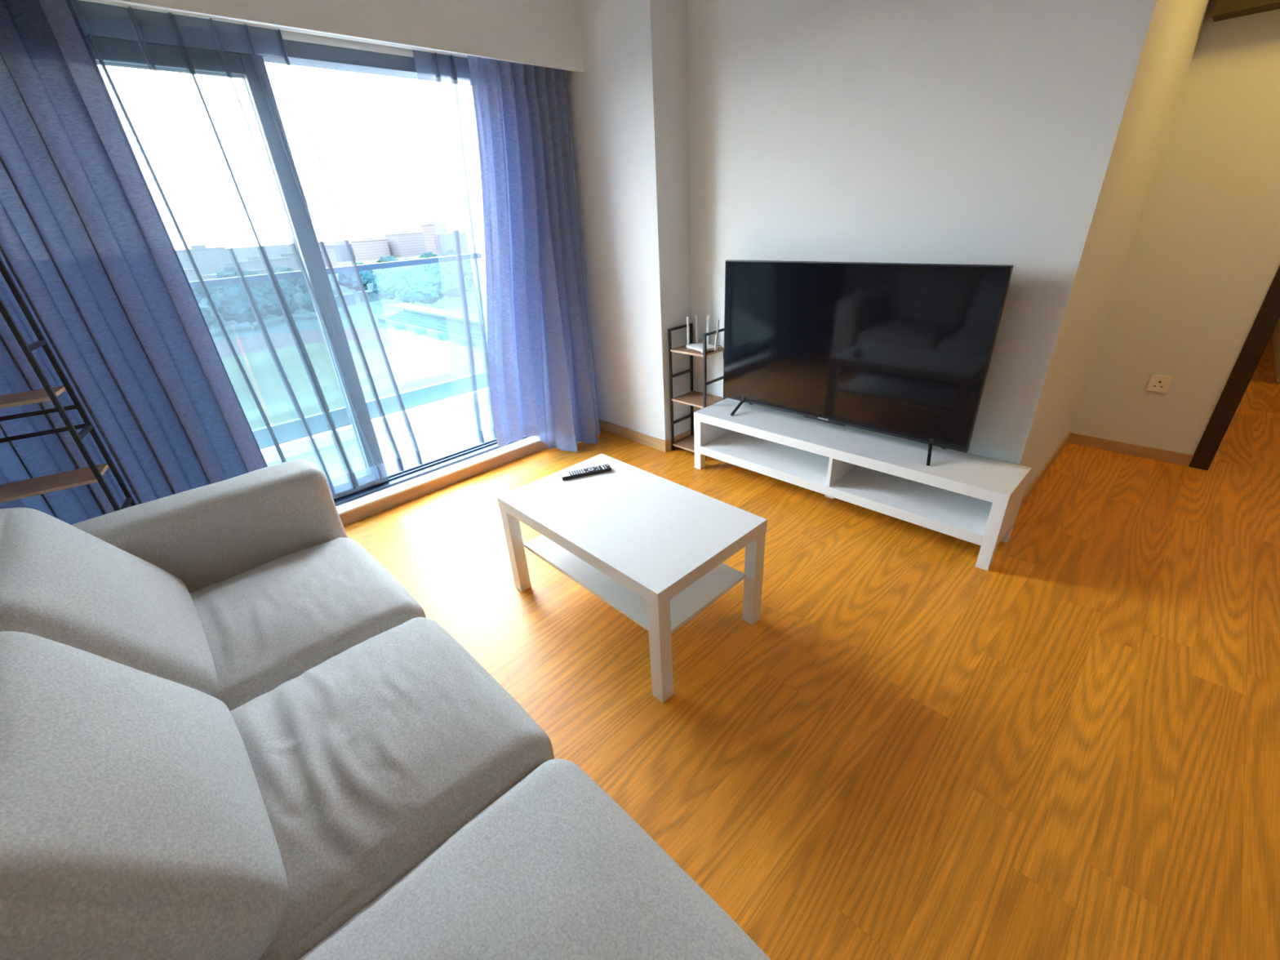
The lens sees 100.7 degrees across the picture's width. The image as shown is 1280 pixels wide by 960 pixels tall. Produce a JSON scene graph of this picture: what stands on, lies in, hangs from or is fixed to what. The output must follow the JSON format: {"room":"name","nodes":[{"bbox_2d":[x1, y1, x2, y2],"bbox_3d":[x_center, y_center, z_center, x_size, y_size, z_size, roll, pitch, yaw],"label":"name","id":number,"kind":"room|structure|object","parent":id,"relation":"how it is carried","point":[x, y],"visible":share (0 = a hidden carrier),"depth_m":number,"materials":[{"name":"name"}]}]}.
{"room":"living room","nodes":[
{"label":"living room","id":0,"kind":"room"},
{"bbox_2d":[79,0,465,57],"bbox_3d":[-1.796,-1.048,2.424,3.572,2.750,0.200,-26,34,-38],"label":"wall","id":1,"kind":"structure","parent":0,"point":[287,35],"depth_m":2.38,"materials":[{"name":"paint"}]},
{"bbox_2d":[84,34,529,506],"bbox_3d":[-1.760,-0.807,2.518,2.770,2.098,0.135,-26,34,-38],"label":"window","id":2,"kind":"structure","parent":1,"relation":"in","point":[106,51],"depth_m":2.44,"materials":[{"name":"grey metal"}]},
{"bbox_2d":[335,436,540,515],"bbox_3d":[-1.622,0.155,2.910,3.572,0.012,0.108,-26,34,-38],"label":"trim","id":3,"kind":"structure","parent":1,"relation":"attached to","point":[367,500],"depth_m":3.20,"materials":[{"name":"wood"}]},
{"bbox_2d":[266,399,493,479],"bbox_3d":[-2.076,-0.038,3.680,4.200,0.150,1.385,-26,34,-38],"label":"floor","id":4,"kind":"structure","parent":0,"point":[435,437],"depth_m":3.96,"materials":[{"name":"tile"}]},
{"bbox_2d":[260,386,490,463],"bbox_3d":[-2.598,-0.208,3.814,3.740,0.090,0.140,-26,34,-38],"label":"kerb","id":5,"kind":"object","parent":4,"relation":"on","point":[277,452],"visible":0.44,"depth_m":4.20,"materials":[{"name":"concrete"}]},
{"bbox_2d":[188,253,489,448],"bbox_3d":[-2.645,-0.753,3.556,3.740,1.110,0.050,-26,34,-38],"label":"balcony railing","id":6,"kind":"object","parent":5,"relation":"on","point":[280,433],"visible":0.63,"depth_m":4.01,"materials":[{"name":"metal"}]},
{"bbox_2d":[438,81,488,352],"bbox_3d":[-0.950,-1.875,4.133,0.160,2.600,1.320,-26,34,-38],"label":"wall","id":7,"kind":"structure","parent":0,"point":[457,100],"depth_m":4.15,"materials":[{"name":"concrete"}]},
{"bbox_2d":[564,0,691,440],"bbox_3d":[0.347,-1.853,3.767,1.678,2.750,0.990,-26,34,-38],"label":"wall","id":8,"kind":"structure","parent":0,"point":[628,107],"depth_m":3.05,"materials":[{"name":"paint"}]},
{"bbox_2d":[106,0,584,72],"bbox_3d":[-1.602,-1.900,1.708,3.572,0.608,0.020,-26,34,-38],"label":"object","id":9,"kind":"structure","parent":8,"relation":"attached to","point":[547,33],"depth_m":2.38,"materials":[{"name":"paint"}]},
{"bbox_2d":[339,440,547,525],"bbox_3d":[-1.585,0.257,2.926,3.572,0.188,0.012,-26,34,-38],"label":"trim","id":10,"kind":"structure","parent":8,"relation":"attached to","point":[375,508],"depth_m":3.20,"materials":[{"name":"brown wood"}]},
{"bbox_2d":[598,418,666,452],"bbox_3d":[-0.069,-0.320,3.746,0.012,0.078,0.692,-26,34,-38],"label":"baseboard","id":11,"kind":"structure","parent":8,"relation":"attached to","point":[650,441],"depth_m":3.71,"materials":[{"name":"brown wood"}]},
{"bbox_2d":[666,429,690,451],"bbox_3d":[0.271,-0.272,3.611,0.273,0.078,0.012,-26,34,-38],"label":"baseboard","id":12,"kind":"structure","parent":8,"relation":"attached to","point":[680,437],"depth_m":3.59,"materials":[{"name":"brown wood"}]},
{"bbox_2d":[343,319,1279,959],"bbox_3d":[3.093,-0.052,3.055,10.800,0.120,6.200,-26,34,-38],"label":"floor","id":13,"kind":"structure","parent":0,"point":[1066,748],"depth_m":1.69,"materials":[{"name":"brown wood"}]},
{"bbox_2d":[0,257,137,511],"bbox_3d":[-2.111,0.012,1.804,0.450,1.450,0.170,-18,30,-27],"label":"shelf unit","id":14,"kind":"object","parent":13,"relation":"on","point":[93,473],"visible":0.48,"depth_m":1.80,"materials":[{"name":"black metal"}]},
{"bbox_2d":[0,458,770,959],"bbox_3d":[-0.761,0.631,1.069,1.017,0.860,2.458,-26,34,-38],"label":"sofa","id":15,"kind":"object","parent":13,"relation":"on","point":[228,731],"visible":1,"depth_m":0.97,"materials":[{"name":"grey fabric"}]},
{"bbox_2d":[0,507,217,697],"bbox_3d":[-1.367,0.340,1.319,0.358,0.499,0.711,-26,34,-38],"label":"cushion","id":16,"kind":"object","parent":15,"relation":"on","point":[128,596],"depth_m":1.24,"materials":[{"name":"grey fabric"}]},
{"bbox_2d":[0,631,288,959],"bbox_3d":[-0.905,0.539,0.884,0.375,0.502,0.681,-26,34,-38],"label":"cushion","id":17,"kind":"object","parent":15,"relation":"on","point":[140,819],"depth_m":0.78,"materials":[{"name":"grey fabric"}]},
{"bbox_2d":[189,537,426,711],"bbox_3d":[-1.184,0.482,1.585,0.883,0.254,0.685,-26,34,-38],"label":"seat cushion","id":18,"kind":"object","parent":15,"relation":"on","point":[269,611],"depth_m":1.56,"materials":[{"name":"grey fabric"}]},
{"bbox_2d":[229,617,554,959],"bbox_3d":[-0.716,0.669,1.147,0.883,0.256,0.690,-26,34,-38],"label":"seat cushion","id":19,"kind":"object","parent":15,"relation":"on","point":[365,757],"depth_m":1.09,"materials":[{"name":"grey fabric"}]},
{"bbox_2d":[298,759,770,959],"bbox_3d":[-0.243,0.863,0.707,0.883,0.247,0.701,-26,34,-38],"label":"seat cushion","id":20,"kind":"object","parent":15,"relation":"on","point":[540,862],"depth_m":0.87,"materials":[{"name":"grey fabric"}]},
{"bbox_2d":[497,453,767,702],"bbox_3d":[-0.051,0.303,2.091,0.550,0.450,0.900,-26,34,-37],"label":"coffee table","id":21,"kind":"object","parent":13,"relation":"on","point":[654,548],"visible":0.94,"depth_m":1.90,"materials":[{"name":"white laminate"}]},
{"bbox_2d":[560,463,611,479],"bbox_3d":[-0.231,-0.036,2.264,0.214,0.017,0.047,-12,28,-16],"label":"remote control","id":22,"kind":"object","parent":21,"relation":"on","point":[605,468],"visible":1,"depth_m":2.25,"materials":[{"name":"black plastic"}]},
{"bbox_2d":[523,534,745,634],"bbox_3d":[-0.049,0.315,2.099,0.445,0.016,0.810,-26,34,-37],"label":"shelf","id":23,"kind":"object","parent":21,"relation":"attached to","point":[695,598],"depth_m":1.92,"materials":[{"name":"white laminate"}]},
{"bbox_2d":[667,323,726,460],"bbox_3d":[0.367,-0.554,3.358,0.214,0.797,0.288,-26,34,-38],"label":"shelf unit","id":24,"kind":"object","parent":13,"relation":"on","point":[699,399],"visible":0.7,"depth_m":3.35,"materials":[{"name":"black metal"}]},
{"bbox_2d":[686,315,719,353],"bbox_3d":[0.382,-0.872,3.166,0.140,0.185,0.230,-17,30,-26],"label":"router","id":25,"kind":"object","parent":24,"relation":"on","point":[697,346],"visible":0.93,"depth_m":3.19,"materials":[{"name":"white plastic"}]},
{"bbox_2d":[693,398,1031,570],"bbox_3d":[1.012,-0.065,2.792,0.328,0.364,1.618,-26,34,-38],"label":"tv stand","id":26,"kind":"object","parent":13,"relation":"on","point":[975,499],"visible":1,"depth_m":2.58,"materials":[{"name":"white laminate"}]},
{"bbox_2d":[700,431,992,545],"bbox_3d":[1.014,-0.021,2.815,0.328,0.050,1.518,-26,34,-38],"label":"shelf","id":27,"kind":"object","parent":26,"relation":"attached to","point":[960,516],"depth_m":2.65,"materials":[{"name":"white laminate"}]},
{"bbox_2d":[723,259,1013,466],"bbox_3d":[0.941,-0.626,2.600,0.235,0.815,1.333,-26,34,-38],"label":"television","id":28,"kind":"object","parent":26,"relation":"on","point":[903,350],"visible":1,"depth_m":2.48,"materials":[{"name":"black plastic"}]},
{"bbox_2d":[1272,320,1279,382],"bbox_3d":[6.084,-1.117,4.122,2.000,0.500,1.510,-26,34,-38],"label":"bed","id":29,"kind":"object","parent":13,"relation":"on","point":[1276,335],"visible":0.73,"depth_m":4.63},
{"bbox_2d":[687,0,1212,491],"bbox_3d":[1.450,-1.490,2.913,1.405,2.750,1.880,-26,34,-38],"label":"wall","id":30,"kind":"structure","parent":0,"point":[1028,135],"depth_m":2.22,"materials":[{"name":"paint"}]},
{"bbox_2d":[1018,431,1071,510],"bbox_3d":[2.186,-0.023,2.897,1.405,0.068,0.012,-26,34,-38],"label":"baseboard","id":31,"kind":"structure","parent":30,"relation":"attached to","point":[1028,492],"depth_m":2.92,"materials":[{"name":"brown wood"}]},
{"bbox_2d":[1069,0,1279,454],"bbox_3d":[2.918,-1.379,2.515,0.120,2.750,6.500,-26,34,-38],"label":"wall","id":32,"kind":"structure","parent":0,"point":[1202,261],"depth_m":2.66,"materials":[{"name":"paint"}]},
{"bbox_2d":[1067,432,1193,466],"bbox_3d":[2.879,-0.186,3.137,0.012,0.068,0.553,-26,34,-38],"label":"baseboard","id":33,"kind":"structure","parent":32,"relation":"attached to","point":[1157,454],"depth_m":3.12,"materials":[{"name":"brown wood"}]},
{"bbox_2d":[1146,373,1173,393],"bbox_3d":[2.876,-0.533,2.939,0.014,0.092,0.088,-26,34,-38],"label":"wall socket","id":34,"kind":"object","parent":32,"relation":"attached to","point":[1157,383],"visible":1,"depth_m":2.94,"materials":[{"name":"beige plastic"}]},
{"bbox_2d":[1188,266,1279,470],"bbox_3d":[3.406,-0.901,2.232,0.165,2.100,0.962,-26,34,-38],"label":"door frame","id":35,"kind":"structure","parent":32,"relation":"in","point":[1268,317],"depth_m":2.71,"materials":[{"name":"brown wood"}]},
{"bbox_2d":[1211,0,1279,22],"bbox_3d":[3.748,-1.850,1.056,0.150,0.688,3.500,-26,34,-38],"label":"trim","id":36,"kind":"structure","parent":32,"relation":"attached to","point":[1224,9],"depth_m":2.27,"materials":[{"name":"paint"}]},
{"bbox_3d":[-1.684,-1.741,1.895,3.572,0.020,0.250,-26,34,-38],"label":"trim","id":37,"kind":"structure","parent":0,"visible":0},
{"bbox_2d":[80,0,524,64],"bbox_3d":[-1.691,-1.732,1.931,3.500,0.026,0.150,-26,34,-38],"label":"track","id":38,"kind":"object","parent":37,"relation":"attached to","point":[104,2],"visible":0.04,"depth_m":2.15,"materials":[{"name":"white plastic"}]},
{"bbox_2d":[0,0,267,524],"bbox_3d":[-2.186,-0.438,1.865,1.144,2.165,0.201,-26,34,-38],"label":"curtain","id":39,"kind":"object","parent":38,"relation":"hanging from","point":[86,243],"visible":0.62,"depth_m":1.94,"materials":[{"name":"blue fabric"}]},
{"bbox_2d":[70,0,422,496],"bbox_3d":[-1.994,-0.676,2.154,1.824,2.020,0.075,-26,34,-38],"label":"sheer curtain","id":40,"kind":"object","parent":38,"relation":"hanging from","point":[95,19],"visible":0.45,"depth_m":2.03,"materials":[{"name":"fabric"}]},
{"bbox_2d":[412,49,496,449],"bbox_3d":[-0.924,-1.204,3.075,0.684,2.020,0.058,-26,34,-38],"label":"sheer curtain","id":41,"kind":"object","parent":38,"relation":"hanging from","point":[437,65],"visible":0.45,"depth_m":2.67,"materials":[{"name":"fabric"}]},
{"bbox_2d":[466,55,599,452],"bbox_3d":[-0.582,-1.178,3.174,0.278,2.166,0.862,17,33,35],"label":"curtain","id":42,"kind":"object","parent":38,"relation":"hanging from","point":[541,374],"visible":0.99,"depth_m":3.16,"materials":[{"name":"blue fabric"}]},
{"label":"outside","id":43,"kind":"structure","parent":0,"visible":0},
{"bbox_2d":[198,231,487,351],"bbox_3d":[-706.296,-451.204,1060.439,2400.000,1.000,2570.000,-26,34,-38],"label":"ground","id":44,"kind":"structure","parent":43,"point":[360,314],"depth_m":252.08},
{"bbox_2d":[183,268,200,280],"bbox_3d":[-400.189,-170.904,447.786,18.800,16.000,44.800,9,29,24],"label":"apartment block","id":45,"kind":"object","parent":44,"relation":"on","point":[191,273],"visible":0.19,"depth_m":457.07,"materials":[{"name":"white concrete"}]},
{"bbox_2d":[188,280,202,295],"bbox_3d":[-292.468,-123.870,345.505,14.984,12.311,14.460,5,28,15],"label":"tree","id":46,"kind":"object","parent":44,"relation":"on","point":[198,291],"visible":0.14,"depth_m":344.30,"materials":[{"name":"green plant"}]},
{"bbox_2d":[192,291,201,303],"bbox_3d":[-251.643,-100.180,294.473,13.466,11.465,13.954,-5,27,-2],"label":"tree","id":47,"kind":"object","parent":44,"relation":"on","point":[197,296],"visible":0.12,"depth_m":295.72,"materials":[{"name":"green plant"}]},
{"bbox_2d":[175,244,230,275],"bbox_3d":[-446.386,-224.041,543.323,18.800,30.000,40.800,9,29,24],"label":"apartment block","id":48,"kind":"object","parent":44,"relation":"on","point":[208,260],"visible":0.81,"depth_m":536.26,"materials":[{"name":"white concrete"}]},
{"bbox_2d":[199,306,216,328],"bbox_3d":[-177.229,-62.704,209.834,14.976,12.580,15.331,3,27,12],"label":"tree","id":49,"kind":"object","parent":44,"relation":"on","point":[209,320],"visible":0.25,"depth_m":209.70,"materials":[{"name":"green plant"}]},
{"bbox_2d":[200,285,223,297],"bbox_3d":[-259.599,-114.029,323.438,13.046,11.024,13.175,17,33,34],"label":"tree","id":50,"kind":"object","parent":44,"relation":"on","point":[206,291],"visible":0.41,"depth_m":318.97,"materials":[{"name":"green plant"}]},
{"bbox_2d":[206,293,222,308],"bbox_3d":[-223.501,-94.534,281.978,11.251,9.579,11.658,-23,33,-34],"label":"tree","id":51,"kind":"object","parent":44,"relation":"on","point":[211,298],"visible":0.43,"depth_m":277.94,"materials":[{"name":"green plant"}]},
{"bbox_2d":[202,306,234,328],"bbox_3d":[-189.140,-71.823,233.926,7.800,8.500,13.800,9,29,24],"label":"apartment block","id":52,"kind":"object","parent":44,"relation":"on","point":[220,322],"visible":0.38,"depth_m":233.62,"materials":[{"name":"grey concrete"}]},
{"bbox_2d":[214,295,222,305],"bbox_3d":[-205.457,-88.099,266.377,11.933,10.160,12.366,11,30,27],"label":"tree","id":53,"kind":"object","parent":44,"relation":"on","point":[218,300],"visible":0.09,"depth_m":262.19,"materials":[{"name":"green plant"}]},
{"bbox_2d":[216,266,242,286],"bbox_3d":[-283.706,-139.941,370.957,20.539,17.186,20.339,9,29,24],"label":"tree","id":54,"kind":"object","parent":44,"relation":"on","point":[228,272],"visible":0.3,"depth_m":363.83,"materials":[{"name":"green plant"}]},
{"bbox_2d":[198,267,265,286],"bbox_3d":[-331.026,-165.679,432.444,18.800,13.000,40.800,9,29,24],"label":"apartment block","id":55,"kind":"object","parent":44,"relation":"on","point":[206,277],"visible":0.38,"depth_m":418.46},
{"bbox_2d":[222,283,246,290],"bbox_3d":[-231.205,-107.821,305.786,15.165,12.738,15.524,11,30,26],"label":"tree","id":56,"kind":"object","parent":44,"relation":"on","point":[227,286],"visible":0.25,"depth_m":300.89,"materials":[{"name":"green plant"}]},
{"bbox_2d":[214,285,273,328],"bbox_3d":[-165.980,-72.277,222.805,19.882,16.800,20.078,-16,29,-23],"label":"tree","id":57,"kind":"object","parent":44,"relation":"on","point":[240,304],"visible":1,"depth_m":217.89,"materials":[{"name":"green plant"}]},
{"bbox_2d":[234,270,258,276],"bbox_3d":[-257.347,-130.367,350.710,18.457,15.444,18.277,5,28,17],"label":"tree","id":58,"kind":"object","parent":44,"relation":"on","point":[246,273],"visible":0.22,"depth_m":345.14,"materials":[{"name":"green plant"}]},
{"bbox_2d":[220,255,296,274],"bbox_3d":[-361.640,-203.413,505.528,18.800,18.000,56.800,9,29,24],"label":"apartment block","id":59,"kind":"object","parent":44,"relation":"on","point":[260,262],"visible":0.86,"depth_m":500.16,"materials":[{"name":"white concrete"}]},
{"bbox_2d":[247,279,286,293],"bbox_3d":[-200.454,-102.320,286.833,19.675,16.626,19.869,-2,27,4],"label":"tree","id":60,"kind":"object","parent":44,"relation":"on","point":[259,286],"visible":0.2,"depth_m":278.69,"materials":[{"name":"green plant"}]},
{"bbox_2d":[259,314,277,320],"bbox_3d":[-178.432,-79.616,248.126,7.800,8.500,13.800,9,29,24],"label":"apartment block","id":61,"kind":"object","parent":44,"relation":"on","point":[269,316],"visible":0.05,"depth_m":249.69,"materials":[{"name":"grey concrete"}]},
{"bbox_2d":[262,281,295,300],"bbox_3d":[-184.364,-93.693,271.061,16.168,13.662,16.328,-13,28,-18],"label":"tree","id":62,"kind":"object","parent":44,"relation":"on","point":[275,288],"visible":0.57,"depth_m":265.67,"materials":[{"name":"green plant"}]},
{"bbox_2d":[267,293,299,319],"bbox_3d":[-162.628,-78.691,241.529,13.230,11.070,13.100,-10,27,-13],"label":"tree","id":63,"kind":"object","parent":44,"relation":"on","point":[282,305],"visible":0.87,"depth_m":238.02,"materials":[{"name":"green plant"}]},
{"bbox_2d":[267,266,300,285],"bbox_3d":[-234.225,-132.224,350.004,19.848,16.899,20.567,9,29,23],"label":"tree","id":64,"kind":"object","parent":44,"relation":"on","point":[274,269],"visible":0.33,"depth_m":344.64,"materials":[{"name":"green plant"}]},
{"bbox_2d":[284,281,297,292],"bbox_3d":[-205.762,-108.983,306.582,13.335,11.354,13.818,7,29,20],"label":"tree","id":65,"kind":"object","parent":44,"relation":"on","point":[294,287],"visible":0.16,"depth_m":306.23,"materials":[{"name":"green plant"}]},
{"bbox_2d":[292,293,310,314],"bbox_3d":[-167.725,-87.408,262.325,7.800,8.500,13.800,9,29,24],"label":"apartment block","id":66,"kind":"object","parent":44,"relation":"on","point":[297,297],"visible":0.41,"depth_m":259.70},
{"bbox_2d":[297,276,306,289],"bbox_3d":[-203.229,-120.916,328.186,15.811,12.973,15.445,-2,27,2],"label":"tree","id":67,"kind":"object","parent":44,"relation":"on","point":[302,282],"visible":0.22,"depth_m":321.94,"materials":[{"name":"green plant"}]},
{"bbox_2d":[302,284,308,293],"bbox_3d":[-180.414,-104.311,295.082,12.933,10.612,12.634,-9,27,-11],"label":"tree","id":68,"kind":"object","parent":44,"relation":"on","point":[305,289],"visible":0.08,"depth_m":289.96,"materials":[{"name":"green plant"}]},
{"bbox_2d":[280,249,338,271],"bbox_3d":[-361.086,-242.478,580.858,18.800,20.000,50.800,9,29,24],"label":"apartment block","id":69,"kind":"object","parent":44,"relation":"on","point":[329,256],"visible":0.43,"depth_m":586.96,"materials":[{"name":"white concrete"}]},
{"bbox_2d":[301,291,336,312],"bbox_3d":[-146.600,-81.073,242.848,14.829,12.408,14.684,10,30,24],"label":"tree","id":70,"kind":"object","parent":44,"relation":"on","point":[307,303],"visible":0.27,"depth_m":238.49,"materials":[{"name":"green plant"}]},
{"bbox_2d":[324,240,355,262],"bbox_3d":[-383.620,-295.892,686.358,24.800,23.000,30.800,9,29,24],"label":"apartment block","id":71,"kind":"object","parent":44,"relation":"on","point":[344,251],"visible":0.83,"depth_m":676.08,"materials":[{"name":"white concrete"}]},
{"bbox_2d":[332,288,355,306],"bbox_3d":[-157.017,-95.201,276.525,7.800,8.500,13.800,9,29,24],"label":"apartment block","id":72,"kind":"object","parent":44,"relation":"on","point":[344,299],"visible":0.67,"depth_m":275.61,"materials":[{"name":"white concrete"}]},
{"bbox_2d":[337,271,362,293],"bbox_3d":[-176.266,-123.247,327.144,18.049,15.160,18.476,-9,27,-11],"label":"tree","id":73,"kind":"object","parent":44,"relation":"on","point":[344,278],"visible":0.4,"depth_m":320.38,"materials":[{"name":"green plant"}]},
{"bbox_2d":[213,328,488,371],"bbox_3d":[-107.183,-16.803,124.007,146.000,0.200,198.000,-26,34,-38],"label":"track","id":74,"kind":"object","parent":44,"relation":"on","point":[469,357],"visible":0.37,"depth_m":186.69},
{"bbox_2d":[221,340,483,430],"bbox_3d":[-97.035,-12.512,113.815,121.000,0.200,144.000,-26,34,-38],"label":"sports field","id":75,"kind":"structure","parent":74,"relation":"on","point":[271,387],"depth_m":141.37,"materials":[{"name":"green plant"}]},
{"bbox_2d":[351,271,377,290],"bbox_3d":[-159.289,-114.251,309.005,16.215,13.568,16.057,0,27,7],"label":"tree","id":76,"kind":"object","parent":44,"relation":"on","point":[360,280],"visible":0.74,"depth_m":303.69,"materials":[{"name":"green plant"}]},
{"bbox_2d":[350,236,391,261],"bbox_3d":[-342.810,-295.255,676.851,22.800,26.000,36.800,9,29,24],"label":"apartment block","id":77,"kind":"object","parent":44,"relation":"on","point":[370,248],"visible":0.98,"depth_m":667.31,"materials":[{"name":"white concrete"}]},
{"bbox_2d":[356,283,384,302],"bbox_3d":[-146.310,-102.994,290.724,7.800,8.500,13.800,9,29,24],"label":"apartment block","id":78,"kind":"object","parent":44,"relation":"on","point":[367,295],"visible":0.6,"depth_m":287.04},
{"bbox_2d":[364,268,382,277],"bbox_3d":[-173.659,-131.855,345.551,16.686,13.710,16.103,-12,28,-17],"label":"tree","id":79,"kind":"object","parent":44,"relation":"on","point":[375,272],"visible":0.13,"depth_m":339.96,"materials":[{"name":"green plant"}]},
{"bbox_2d":[375,255,398,262],"bbox_3d":[-190.310,-161.748,403.890,19.475,16.457,19.668,10,30,26],"label":"tree","id":80,"kind":"object","parent":44,"relation":"on","point":[389,258],"visible":0.21,"depth_m":398.32,"materials":[{"name":"green plant"}]},
{"bbox_2d":[372,273,403,302],"bbox_3d":[-129.257,-99.287,274.566,17.738,14.555,17.328,-10,27,-14],"label":"tree","id":81,"kind":"object","parent":44,"relation":"on","point":[385,285],"visible":0.79,"depth_m":269.39,"materials":[{"name":"green plant"}]},
{"bbox_2d":[377,268,398,278],"bbox_3d":[-152.313,-121.813,323.492,15.894,13.300,15.739,-1,27,4],"label":"tree","id":82,"kind":"object","parent":44,"relation":"on","point":[388,271],"visible":0.27,"depth_m":318.70,"materials":[{"name":"green plant"}]},
{"bbox_2d":[391,259,414,271],"bbox_3d":[-150.936,-134.016,343.609,19.802,16.860,20.519,-5,27,-2],"label":"tree","id":83,"kind":"object","parent":44,"relation":"on","point":[403,268],"visible":0.14,"depth_m":335.42,"materials":[{"name":"green plant"}]},
{"bbox_2d":[383,230,426,257],"bbox_3d":[-312.316,-315.710,708.266,22.800,31.000,44.800,9,29,24],"label":"apartment block","id":84,"kind":"object","parent":44,"relation":"on","point":[404,243],"visible":0.88,"depth_m":697.38,"materials":[{"name":"white concrete"}]},
{"bbox_2d":[395,280,415,304],"bbox_3d":[-112.125,-91.340,259.318,14.464,12.222,14.607,-7,27,-8],"label":"tree","id":85,"kind":"object","parent":44,"relation":"on","point":[399,293],"visible":0.46,"depth_m":254.99,"materials":[{"name":"green plant"}]},
{"bbox_2d":[396,269,416,279],"bbox_3d":[-128.185,-108.629,293.459,16.902,14.143,16.737,11,30,26],"label":"tree","id":86,"kind":"object","parent":44,"relation":"on","point":[404,274],"visible":0.15,"depth_m":287.32,"materials":[{"name":"green plant"}]},
{"bbox_2d":[410,263,434,273],"bbox_3d":[-132.546,-126.068,327.636,17.974,15.040,17.798,-7,27,-6],"label":"tree","id":87,"kind":"object","parent":44,"relation":"on","point":[419,268],"visible":0.27,"depth_m":321.71,"materials":[{"name":"green plant"}]},
{"bbox_2d":[404,271,446,306],"bbox_3d":[-99.618,-88.026,246.642,19.530,16.342,19.339,-15,29,-21],"label":"tree","id":88,"kind":"object","parent":44,"relation":"on","point":[426,288],"visible":0.99,"depth_m":240.65,"materials":[{"name":"green plant"}]},
{"bbox_2d":[418,251,439,258],"bbox_3d":[-173.750,-180.560,439.949,18.951,15.857,18.766,9,29,24],"label":"tree","id":89,"kind":"object","parent":44,"relation":"on","point":[429,254],"visible":0.26,"depth_m":433.96,"materials":[{"name":"green plant"}]},
{"bbox_2d":[377,302,486,347],"bbox_3d":[-57.415,-51.928,181.924,14.000,5.500,148.000,-26,34,-38],"label":"grandstand","id":90,"kind":"object","parent":44,"relation":"on","point":[460,326],"visible":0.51,"depth_m":196.80},
{"bbox_2d":[395,322,406,329],"bbox_3d":[-92.576,-58.616,205.560,2.500,4.400,4.400,-26,34,-38],"label":"awning","id":91,"kind":"object","parent":90,"relation":"attached to","point":[400,326],"visible":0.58,"depth_m":204.04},
{"bbox_2d":[414,326,426,334],"bbox_3d":[-79.958,-53.462,193.803,2.500,4.400,4.400,-26,34,-38],"label":"awning","id":92,"kind":"object","parent":90,"relation":"attached to","point":[420,331],"visible":0.6,"depth_m":192.29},
{"bbox_2d":[436,332,449,340],"bbox_3d":[-67.340,-48.307,182.047,2.500,4.400,4.400,-26,34,-38],"label":"awning","id":93,"kind":"object","parent":90,"relation":"attached to","point":[444,335],"visible":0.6,"depth_m":180.53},
{"bbox_2d":[462,337,475,346],"bbox_3d":[-54.722,-43.153,170.290,2.500,4.400,4.400,-26,34,-38],"label":"awning","id":94,"kind":"object","parent":90,"relation":"attached to","point":[469,342],"visible":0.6,"depth_m":168.83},
{"bbox_2d":[420,220,447,255],"bbox_3d":[-258.450,-305.945,672.372,18.800,40.000,24.800,9,29,24],"label":"apartment block","id":95,"kind":"object","parent":44,"relation":"on","point":[430,231],"visible":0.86,"depth_m":663.17,"materials":[{"name":"white concrete"}]},
{"bbox_2d":[427,262,466,279],"bbox_3d":[-103.420,-107.757,285.195,21.131,17.338,20.642,7,28,20],"label":"tree","id":96,"kind":"object","parent":44,"relation":"on","point":[442,270],"visible":0.42,"depth_m":279.44,"materials":[{"name":"green plant"}]},
{"bbox_2d":[431,254,463,266],"bbox_3d":[-127.233,-140.230,352.486,21.203,17.422,20.462,9,29,23],"label":"tree","id":97,"kind":"object","parent":44,"relation":"on","point":[460,263],"visible":0.2,"depth_m":347.68,"materials":[{"name":"green plant"}]},
{"bbox_2d":[442,249,461,256],"bbox_3d":[-162.558,-192.090,462.192,18.588,15.252,18.158,-18,30,-26],"label":"tree","id":98,"kind":"object","parent":44,"relation":"on","point":[449,252],"visible":0.28,"depth_m":457.07,"materials":[{"name":"green plant"}]},
{"bbox_2d":[437,230,469,254],"bbox_3d":[-231.977,-303.359,677.421,24.800,28.000,40.800,9,29,24],"label":"apartment block","id":99,"kind":"object","parent":44,"relation":"on","point":[456,240],"visible":0.81,"depth_m":663.82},
{"bbox_2d":[440,274,471,301],"bbox_3d":[-93.158,-96.687,267.147,15.162,12.686,15.013,-10,27,-12],"label":"tree","id":100,"kind":"object","parent":44,"relation":"on","point":[456,286],"visible":0.85,"depth_m":262.73,"materials":[{"name":"green plant"}]},
{"bbox_2d":[461,259,471,266],"bbox_3d":[-126.871,-150.115,376.045,16.507,13.866,16.899,15,32,32],"label":"tree","id":101,"kind":"object","parent":44,"relation":"on","point":[466,262],"visible":0.08,"depth_m":371.78,"materials":[{"name":"green plant"}]},
{"bbox_2d":[461,265,475,290],"bbox_3d":[-98.829,-117.007,307.020,16.432,13.750,16.272,4,28,14],"label":"tree","id":102,"kind":"object","parent":44,"relation":"on","point":[469,278],"visible":0.39,"depth_m":301.40,"materials":[{"name":"green plant"}]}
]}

